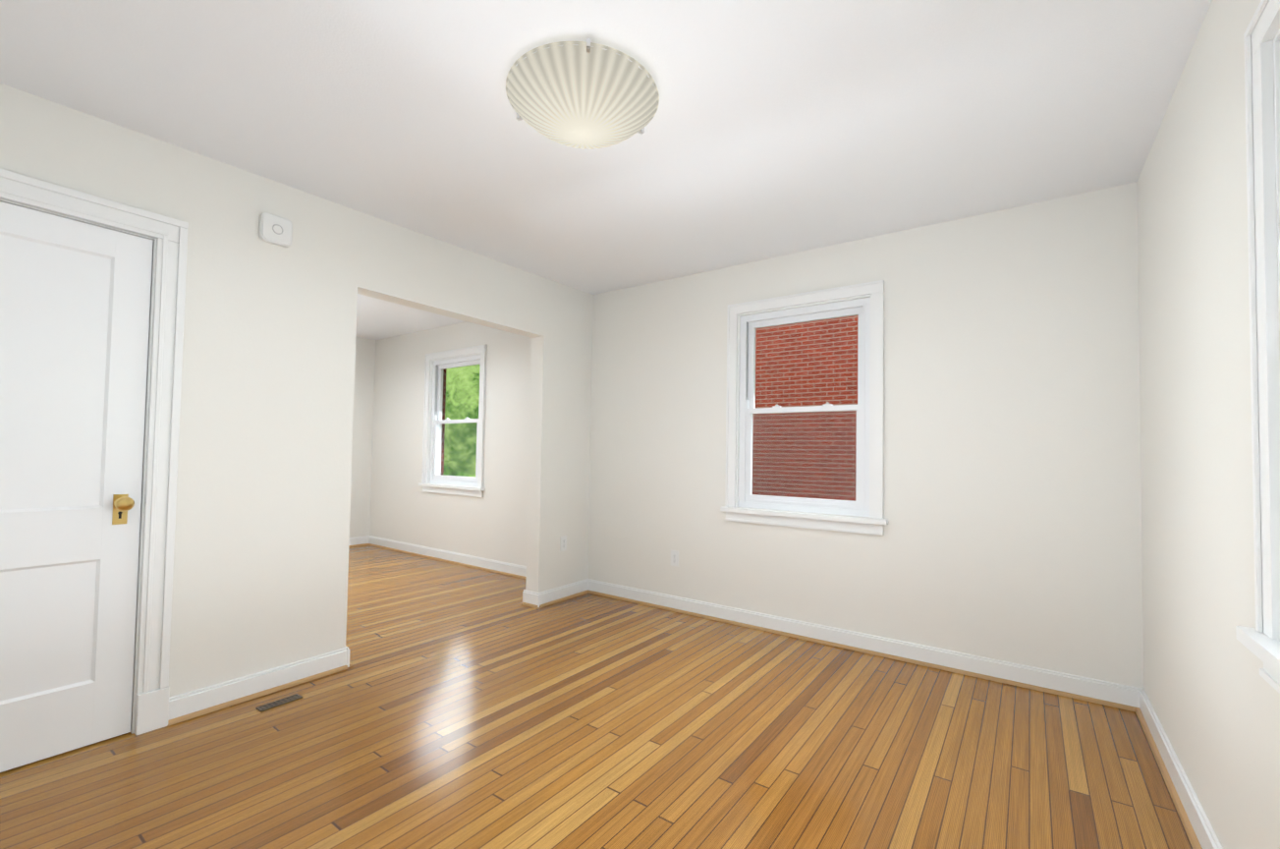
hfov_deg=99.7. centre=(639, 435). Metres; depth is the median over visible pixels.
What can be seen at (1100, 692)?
baseboard
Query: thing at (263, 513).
wall
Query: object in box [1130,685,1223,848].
baseboard
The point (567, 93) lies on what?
ceiling light
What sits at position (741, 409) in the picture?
window
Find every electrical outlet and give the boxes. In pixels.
[559,535,566,551]
[670,550,678,566]
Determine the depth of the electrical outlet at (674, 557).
4.05 m
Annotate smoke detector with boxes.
[258,212,292,247]
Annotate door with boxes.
[0,201,153,772]
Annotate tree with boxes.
[444,364,480,474]
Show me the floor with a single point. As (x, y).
(456, 705)
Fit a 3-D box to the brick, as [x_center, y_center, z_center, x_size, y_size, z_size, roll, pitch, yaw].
[3.073,-2.088,9.362,6.400,8.800,0.300,0,-2,36]
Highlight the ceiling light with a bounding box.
[505,38,659,149]
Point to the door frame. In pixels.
(151, 661)
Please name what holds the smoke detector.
attached to the wall at (263, 513)
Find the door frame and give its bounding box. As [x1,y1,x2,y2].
[0,167,188,734]
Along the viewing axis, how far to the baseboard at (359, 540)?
6.50 m
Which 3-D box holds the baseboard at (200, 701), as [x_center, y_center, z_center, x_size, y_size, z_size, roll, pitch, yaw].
[-1.766,1.173,2.721,0.196,0.105,4.590,0,-2,34]
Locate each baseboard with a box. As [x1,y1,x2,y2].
[166,578,587,725]
[348,535,368,547]
[368,535,1130,710]
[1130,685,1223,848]
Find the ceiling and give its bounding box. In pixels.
[0,0,1211,339]
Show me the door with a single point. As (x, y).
(75, 301)
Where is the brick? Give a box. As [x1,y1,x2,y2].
[752,315,858,500]
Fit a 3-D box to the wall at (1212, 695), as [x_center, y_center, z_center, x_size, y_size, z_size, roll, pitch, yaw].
[1.069,-0.076,0.590,0.190,2.560,4.740,0,-2,36]
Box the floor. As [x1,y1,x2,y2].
[0,544,1192,848]
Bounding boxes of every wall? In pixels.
[0,82,593,697]
[349,336,375,537]
[369,181,1143,688]
[1137,0,1279,848]
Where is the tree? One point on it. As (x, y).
(463, 374)
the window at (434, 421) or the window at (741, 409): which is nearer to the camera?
the window at (741, 409)
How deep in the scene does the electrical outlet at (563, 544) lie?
4.29 m
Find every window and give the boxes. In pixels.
[418,344,487,497]
[720,279,888,535]
[1235,0,1279,693]
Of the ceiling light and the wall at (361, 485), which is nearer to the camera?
the ceiling light
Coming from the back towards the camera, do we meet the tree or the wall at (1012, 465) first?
the tree
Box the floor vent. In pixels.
[256,693,302,712]
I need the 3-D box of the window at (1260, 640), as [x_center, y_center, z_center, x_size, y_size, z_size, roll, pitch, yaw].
[1.158,-0.215,0.724,0.280,1.440,1.080,0,-2,36]
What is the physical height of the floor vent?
0.006 m

